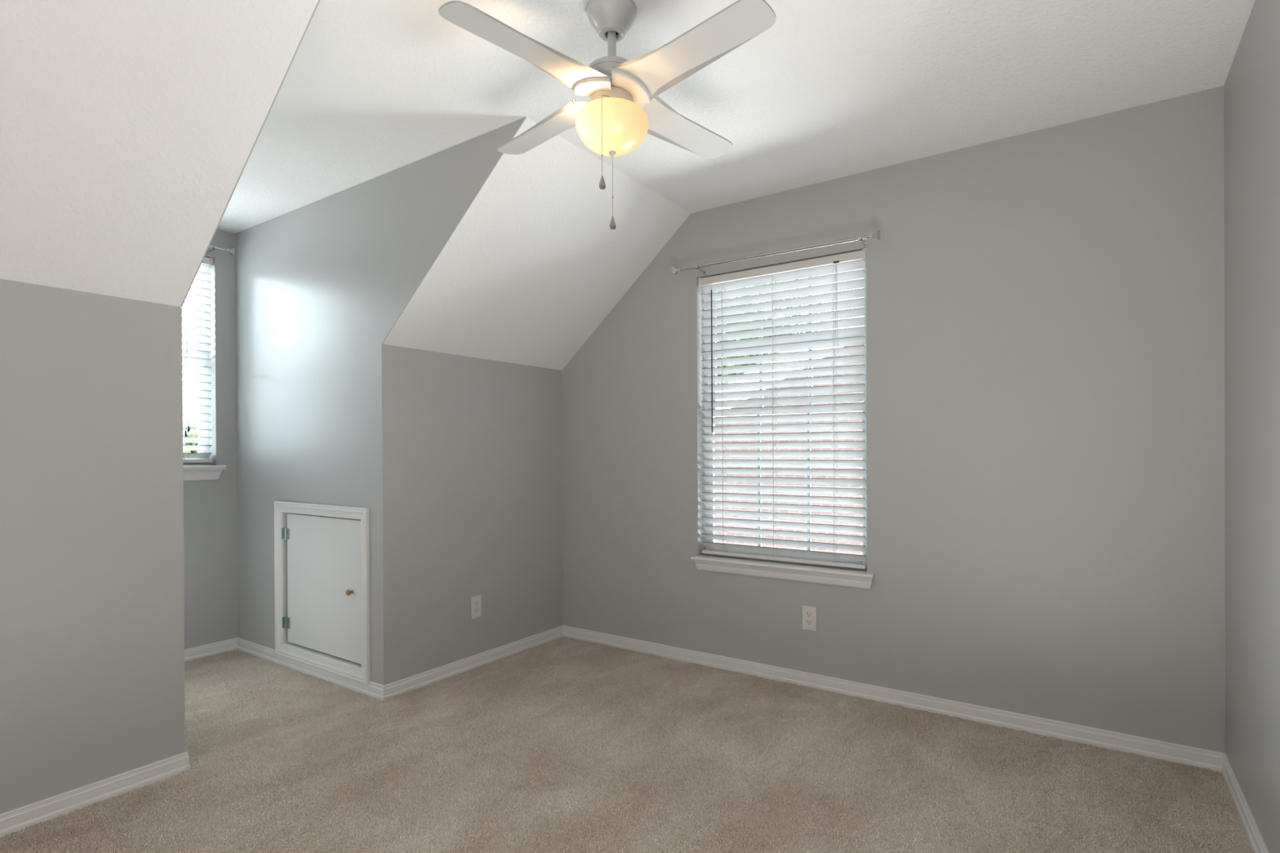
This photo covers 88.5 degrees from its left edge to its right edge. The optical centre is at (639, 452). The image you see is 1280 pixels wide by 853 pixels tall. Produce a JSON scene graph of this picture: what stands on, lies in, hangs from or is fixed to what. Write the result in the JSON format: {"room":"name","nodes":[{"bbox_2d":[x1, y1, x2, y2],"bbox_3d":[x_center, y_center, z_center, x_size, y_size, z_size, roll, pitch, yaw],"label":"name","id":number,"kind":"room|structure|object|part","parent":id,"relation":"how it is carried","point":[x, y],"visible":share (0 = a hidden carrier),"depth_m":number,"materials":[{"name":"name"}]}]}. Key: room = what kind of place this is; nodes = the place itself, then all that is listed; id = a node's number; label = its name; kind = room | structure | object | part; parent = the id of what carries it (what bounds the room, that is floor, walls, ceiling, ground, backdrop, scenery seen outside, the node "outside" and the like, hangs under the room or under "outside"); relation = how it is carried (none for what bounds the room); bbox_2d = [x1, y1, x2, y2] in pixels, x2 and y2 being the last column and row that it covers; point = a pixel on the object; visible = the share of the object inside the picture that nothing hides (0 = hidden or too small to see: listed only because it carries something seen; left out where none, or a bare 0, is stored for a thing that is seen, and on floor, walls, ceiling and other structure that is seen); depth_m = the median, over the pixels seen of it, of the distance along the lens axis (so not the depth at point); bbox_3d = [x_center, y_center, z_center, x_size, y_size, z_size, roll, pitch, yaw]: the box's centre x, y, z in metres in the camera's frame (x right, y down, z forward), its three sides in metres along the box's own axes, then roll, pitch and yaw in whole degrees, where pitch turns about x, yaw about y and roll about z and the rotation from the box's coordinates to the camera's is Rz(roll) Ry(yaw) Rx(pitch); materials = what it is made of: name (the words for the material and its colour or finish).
{"room":"empty attic bedroom","nodes":[
{"label":"empty attic bedroom","id":0,"kind":"room"},
{"bbox_2d":[0,0,318,306],"bbox_3d":[-1.999,-0.937,1.192,1.079,1.076,2.327,0,0,34],"label":"ceiling","id":1,"kind":"structure","parent":0,"point":[129,129],"depth_m":1.86,"materials":[{"name":"white paint"}]},
{"bbox_2d":[182,229,238,648],"bbox_3d":[-2.656,-0.062,3.557,0.150,2.434,0.811,0,0,34],"label":"wall","id":2,"kind":"structure","parent":0,"point":[210,506],"depth_m":3.77,"materials":[{"name":"grey paint"}]},
{"bbox_2d":[182,271,226,480],"bbox_3d":[-2.638,-0.479,3.542,0.194,1.269,0.658,0,0,34],"label":"window","id":3,"kind":"structure","parent":2,"relation":"in","point":[190,472],"depth_m":3.75,"materials":[{"name":"white plastic"}]},
{"bbox_3d":[-2.679,-0.245,3.572,0.024,0.600,0.546,0,0,34],"label":"sash","id":4,"kind":"part","parent":3,"relation":"part of","materials":[{"name":"glass"}]},
{"bbox_2d":[182,257,213,465],"bbox_3d":[-2.622,-0.521,3.531,0.078,1.182,0.583,0,0,34],"label":"window blind","id":5,"kind":"object","parent":3,"relation":"attached to","point":[206,263],"visible":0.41,"depth_m":3.71,"materials":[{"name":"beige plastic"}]},
{"bbox_3d":[-2.546,-0.502,3.659,0.002,1.133,0.002,0,0,4],"label":"lift cord","id":6,"kind":"part","parent":5,"relation":"part of","materials":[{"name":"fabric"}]},
{"bbox_3d":[-2.539,-0.507,3.669,0.046,1.125,0.004,0,0,34],"label":"ladder cord","id":7,"kind":"part","parent":5,"relation":"part of","materials":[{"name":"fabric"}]},
{"bbox_3d":[-2.516,-0.591,3.635,0.011,0.950,0.018,0,0,34],"label":"pull cord","id":8,"kind":"part","parent":5,"relation":"part of","materials":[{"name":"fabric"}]},
{"bbox_3d":[-2.627,0.056,3.538,0.052,0.018,0.566,-17,-9,33],"label":"rail","id":9,"kind":"part","parent":5,"relation":"part of","materials":[{"name":"beige plastic"}]},
{"bbox_3d":[-2.704,-0.801,3.586,0.024,0.580,0.546,0,0,34],"label":"sash","id":10,"kind":"part","parent":3,"relation":"part of","materials":[{"name":"white plastic"}]},
{"bbox_3d":[-2.609,0.087,3.527,0.132,0.026,0.658,0,0,34],"label":"sill","id":11,"kind":"part","parent":3,"relation":"part of","materials":[{"name":"white paint"}]},
{"bbox_2d":[184,637,237,662],"bbox_3d":[-2.583,1.121,3.515,0.012,0.068,0.811,0,0,34],"label":"baseboard","id":12,"kind":"structure","parent":2,"relation":"attached to","point":[204,651],"depth_m":3.72,"materials":[{"name":"white paint"}]},
{"bbox_2d":[207,244,235,256],"bbox_3d":[-2.558,-1.145,3.483,0.099,0.060,0.725,0,0,34],"label":"curtain rod","id":13,"kind":"object","parent":2,"relation":"attached to","point":[232,251],"visible":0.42,"depth_m":3.73,"materials":[{"name":"silver metal"}]},
{"bbox_2d":[180,0,319,752],"bbox_3d":[-1.857,-0.063,2.514,2.347,2.434,0.004,0,0,34],"label":"wall","id":14,"kind":"structure","parent":0,"point":[318,1],"depth_m":2.37,"materials":[{"name":"grey paint"}]},
{"bbox_2d":[0,278,563,813],"bbox_3d":[-1.789,0.314,2.313,0.150,1.680,4.400,0,0,34],"label":"wall","id":15,"kind":"structure","parent":0,"point":[91,660],"depth_m":2.28,"materials":[{"name":"grey paint"}]},
{"bbox_2d":[0,751,190,838],"bbox_3d":[-2.258,1.126,1.484,0.012,0.068,2.193,0,0,34],"label":"baseboard","id":16,"kind":"structure","parent":15,"relation":"attached to","point":[12,821],"depth_m":2.15,"materials":[{"name":"white paint"}]},
{"bbox_2d":[382,625,563,701],"bbox_3d":[-0.832,1.112,3.560,0.012,0.068,1.270,0,0,34],"label":"baseboard","id":17,"kind":"structure","parent":15,"relation":"attached to","point":[409,684],"depth_m":3.44,"materials":[{"name":"white paint"}]},
{"bbox_2d":[471,595,481,618],"bbox_3d":[-0.873,0.823,3.503,0.008,0.117,0.071,0,0,34],"label":"electrical outlet","id":18,"kind":"object","parent":15,"relation":"attached to","point":[476,601],"visible":1,"depth_m":3.50,"materials":[{"name":"white plastic"}]},
{"bbox_2d":[474,600,479,606],"bbox_3d":[-0.872,0.804,3.503,0.005,0.028,0.034,0,0,34],"label":"receptacle","id":19,"kind":"object","parent":18,"relation":"attached to","point":[476,602],"depth_m":3.50,"materials":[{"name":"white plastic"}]},
{"bbox_2d":[474,607,479,613],"bbox_3d":[-0.872,0.843,3.503,0.005,0.028,0.034,0,0,34],"label":"receptacle","id":20,"kind":"object","parent":18,"relation":"attached to","point":[476,609],"depth_m":3.50,"materials":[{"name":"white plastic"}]},
{"bbox_2d":[235,116,526,685],"bbox_3d":[-1.396,-0.067,3.186,2.347,2.434,0.004,0,0,34],"label":"wall","id":21,"kind":"structure","parent":0,"point":[322,285],"depth_m":3.29,"materials":[{"name":"grey paint"}]},
{"bbox_2d":[236,637,383,701],"bbox_3d":[-1.772,1.117,3.443,1.430,0.068,0.012,0,0,34],"label":"baseboard","id":22,"kind":"structure","parent":21,"relation":"attached to","point":[374,690],"depth_m":3.39,"materials":[{"name":"white paint"}]},
{"bbox_2d":[274,501,370,684],"bbox_3d":[-1.602,0.679,3.389,0.850,0.832,0.142,0,0,34],"label":"door","id":23,"kind":"structure","parent":21,"relation":"in","point":[322,552],"depth_m":3.34,"materials":[{"name":"white paint"}]},
{"bbox_3d":[-1.612,0.676,3.358,0.700,0.694,0.019,0,0,34],"label":"panel","id":24,"kind":"part","parent":23,"relation":"part of","materials":[{"name":"white paint"}]},
{"bbox_3d":[-1.412,0.680,3.191,0.029,0.029,0.030,0,0,34],"label":"knob","id":25,"kind":"part","parent":23,"relation":"part of","materials":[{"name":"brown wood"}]},
{"bbox_2d":[382,116,690,370],"bbox_3d":[-0.479,-0.936,3.404,1.079,1.108,1.404,0,0,34],"label":"ceiling","id":26,"kind":"structure","parent":0,"point":[535,263],"depth_m":3.18,"materials":[{"name":"white paint"}]},
{"bbox_2d":[0,636,1253,852],"bbox_3d":[-0.987,1.212,1.859,4.818,0.120,4.550,0,0,34],"label":"floor","id":27,"kind":"structure","parent":0,"point":[1022,826],"depth_m":2.28,"materials":[{"name":"beige carpet"}]},
{"bbox_2d":[0,635,1253,852],"bbox_3d":[-0.694,1.146,2.287,4.500,0.006,3.200,0,0,34],"label":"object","id":28,"kind":"structure","parent":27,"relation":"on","point":[582,647],"depth_m":2.34,"materials":[{"name":"beige carpet"}]},
{"bbox_2d":[217,0,1254,233],"bbox_3d":[-1.000,-1.342,1.851,4.818,0.120,4.550,0,0,34],"label":"ceiling","id":29,"kind":"structure","parent":0,"point":[833,89],"depth_m":2.28,"materials":[{"name":"white paint"}]},
{"bbox_2d":[438,0,775,229],"bbox_3d":[-0.081,-0.968,1.909,0.803,0.636,0.803,0,0,-1],"label":"ceiling fan","id":30,"kind":"object","parent":29,"relation":"hanging from","point":[624,105],"visible":1,"depth_m":1.82,"materials":[{"name":"white metal"}]},
{"bbox_3d":[-0.296,-1.041,1.689,0.158,0.033,0.457,0,0,44],"label":"blade","id":31,"kind":"part","parent":30,"relation":"part of","materials":[{"name":"white wood"}]},
{"bbox_3d":[-0.301,-1.042,2.124,0.457,0.033,0.158,0,0,44],"label":"blade","id":32,"kind":"part","parent":30,"relation":"part of","materials":[{"name":"white wood"}]},
{"bbox_3d":[-0.097,-0.880,1.821,0.005,0.243,0.054,0,0,17],"label":"light pull chain","id":33,"kind":"part","parent":30,"relation":"part of","materials":[{"name":"gold metal"}]},
{"bbox_3d":[-0.081,-0.928,1.909,0.213,0.108,0.213,0,0,34],"label":"lamp shade","id":34,"kind":"part","parent":30,"relation":"part of","materials":[{"name":"white glass"}]},
{"bbox_3d":[-0.080,-0.776,1.910,0.005,0.177,0.005,0,0,34],"label":"fan pull chain","id":35,"kind":"part","parent":30,"relation":"part of","materials":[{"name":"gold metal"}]},
{"bbox_3d":[0.134,-1.044,2.129,0.158,0.033,0.457,0,0,44],"label":"blade","id":36,"kind":"part","parent":30,"relation":"part of","materials":[{"name":"white wood"}]},
{"bbox_3d":[0.139,-1.043,1.694,0.457,0.033,0.158,0,0,44],"label":"blade","id":37,"kind":"part","parent":30,"relation":"part of","materials":[{"name":"white wood"}]},
{"bbox_2d":[561,85,1225,753],"bbox_3d":[0.775,-0.079,3.309,3.250,2.434,0.150,0,0,34],"label":"wall","id":38,"kind":"structure","parent":0,"point":[1045,308],"depth_m":2.74,"materials":[{"name":"grey paint"}]},
{"bbox_2d":[671,230,880,276],"bbox_3d":[0.638,-0.967,3.245,1.070,0.061,0.099,1,1,34],"label":"curtain rod","id":39,"kind":"object","parent":38,"relation":"attached to","point":[876,235],"visible":1,"depth_m":3.17,"materials":[{"name":"silver metal"}]},
{"bbox_2d":[690,260,875,589],"bbox_3d":[0.713,-0.159,3.322,0.950,1.573,0.194,0,0,34],"label":"window","id":40,"kind":"structure","parent":38,"relation":"in","point":[842,576],"depth_m":3.29,"materials":[{"name":"white plastic"}]},
{"bbox_2d":[697,248,866,569],"bbox_3d":[0.696,-0.195,3.312,0.886,1.498,0.074,0,0,34],"label":"window blind","id":41,"kind":"object","parent":40,"relation":"attached to","point":[834,264],"visible":0.91,"depth_m":3.29,"materials":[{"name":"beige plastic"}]},
{"bbox_3d":[0.439,-0.175,3.498,0.002,1.449,0.002,0,0,34],"label":"lift cord","id":42,"kind":"part","parent":41,"relation":"part of","materials":[{"name":"fabric"}]},
{"bbox_3d":[0.450,-0.179,3.490,0.004,1.441,0.043,0,0,34],"label":"ladder cord","id":43,"kind":"part","parent":41,"relation":"part of","materials":[{"name":"fabric"}]},
{"bbox_3d":[0.674,-0.175,3.336,0.002,1.449,0.002,0,0,-25],"label":"lift cord","id":44,"kind":"part","parent":41,"relation":"part of","materials":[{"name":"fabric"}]},
{"bbox_3d":[0.685,-0.179,3.329,0.004,1.441,0.043,0,0,34],"label":"ladder cord","id":45,"kind":"part","parent":41,"relation":"part of","materials":[{"name":"fabric"}]},
{"bbox_3d":[0.704,0.540,3.321,0.869,0.018,0.052,0,-14,34],"label":"rail","id":46,"kind":"part","parent":41,"relation":"part of","materials":[{"name":"beige plastic"}]},
{"bbox_3d":[0.930,-0.176,3.161,0.002,1.449,0.002,0,0,-25],"label":"lift cord","id":47,"kind":"part","parent":41,"relation":"part of","materials":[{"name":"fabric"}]},
{"bbox_3d":[0.940,-0.180,3.154,0.004,1.441,0.043,0,0,34],"label":"ladder cord","id":48,"kind":"part","parent":41,"relation":"part of","materials":[{"name":"fabric"}]},
{"bbox_3d":[0.931,-0.674,3.110,0.018,0.455,0.011,0,0,34],"label":"pull cord","id":49,"kind":"part","parent":41,"relation":"part of","materials":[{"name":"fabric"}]},
{"bbox_3d":[0.699,0.568,3.299,0.950,0.023,0.132,0,0,34],"label":"sill","id":50,"kind":"part","parent":40,"relation":"part of","materials":[{"name":"white paint"}]},
{"bbox_2d":[756,413,811,551],"bbox_3d":[0.737,0.150,3.370,0.805,0.694,0.008,0,0,34],"label":"grille","id":51,"kind":"object","parent":40,"relation":"attached to","point":[809,540],"depth_m":3.32,"materials":[{"name":"white plastic"}]},
{"bbox_3d":[0.737,0.153,3.370,0.849,0.772,0.024,0,0,34],"label":"sash","id":52,"kind":"part","parent":40,"relation":"part of","materials":[{"name":"white plastic"}]},
{"bbox_3d":[0.749,-0.560,3.390,0.849,0.726,0.024,0,0,34],"label":"sash","id":53,"kind":"part","parent":40,"relation":"part of","materials":[{"name":"white plastic"}]},
{"bbox_2d":[715,276,863,407],"bbox_3d":[0.749,-0.564,3.390,0.805,0.660,0.008,0,0,34],"label":"grille","id":54,"kind":"object","parent":40,"relation":"attached to","point":[810,277],"depth_m":3.37,"materials":[{"name":"white plastic"}]},
{"bbox_2d":[802,605,816,631],"bbox_3d":[0.822,0.805,3.186,0.071,0.117,0.008,0,0,34],"label":"electrical outlet","id":55,"kind":"object","parent":38,"relation":"attached to","point":[809,613],"visible":1,"depth_m":3.18,"materials":[{"name":"white plastic"}]},
{"bbox_2d":[805,611,813,617],"bbox_3d":[0.821,0.785,3.185,0.034,0.028,0.005,0,0,34],"label":"receptacle","id":56,"kind":"object","parent":55,"relation":"attached to","point":[808,614],"depth_m":3.18,"materials":[{"name":"white plastic"}]},
{"bbox_2d":[805,619,813,626],"bbox_3d":[0.821,0.824,3.185,0.034,0.028,0.005,0,0,34],"label":"receptacle","id":57,"kind":"object","parent":55,"relation":"attached to","point":[808,622],"depth_m":3.18,"materials":[{"name":"white plastic"}]},
{"bbox_2d":[563,625,1223,773],"bbox_3d":[0.797,1.105,3.204,3.100,0.068,0.012,0,0,34],"label":"baseboard","id":58,"kind":"structure","parent":38,"relation":"attached to","point":[1170,752],"depth_m":2.86,"materials":[{"name":"white paint"}]},
{"bbox_2d":[1223,0,1279,852],"bbox_3d":[0.930,-0.070,0.533,0.150,2.434,4.550,0,0,34],"label":"wall","id":59,"kind":"structure","parent":0,"point":[1251,86],"depth_m":1.91,"materials":[{"name":"grey paint"}]},
{"bbox_2d":[1221,753,1269,852],"bbox_3d":[0.870,1.113,0.583,0.012,0.068,4.250,0,0,34],"label":"baseboard","id":60,"kind":"structure","parent":59,"relation":"attached to","point":[1257,843],"depth_m":2.01,"materials":[{"name":"white paint"}]},
{"label":"outside","id":61,"kind":"structure","parent":0,"visible":0},
{"bbox_2d":[714,306,863,555],"bbox_3d":[4.447,-0.755,15.056,16.300,9.675,6.320,0,0,34],"label":"house","id":62,"kind":"structure","parent":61,"point":[818,549],"depth_m":12.61,"materials":[{"name":"red brick"}]},
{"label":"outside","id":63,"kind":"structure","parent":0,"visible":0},
{"bbox_2d":[716,279,822,384],"bbox_3d":[3.783,-1.883,25.910,12.923,11.878,11.699,0,0,-19],"label":"tree","id":64,"kind":"object","parent":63,"point":[794,279],"visible":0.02,"depth_m":23.38,"materials":[{"name":"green plant"}]},
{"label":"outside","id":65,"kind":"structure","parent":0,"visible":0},
{"bbox_2d":[182,420,198,453],"bbox_3d":[-11.467,1.678,16.227,2.312,4.976,2.234,0,0,-29],"label":"tree","id":66,"kind":"object","parent":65,"point":[186,427],"visible":0.02,"depth_m":16.08,"materials":[{"name":"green plant"}]}
]}

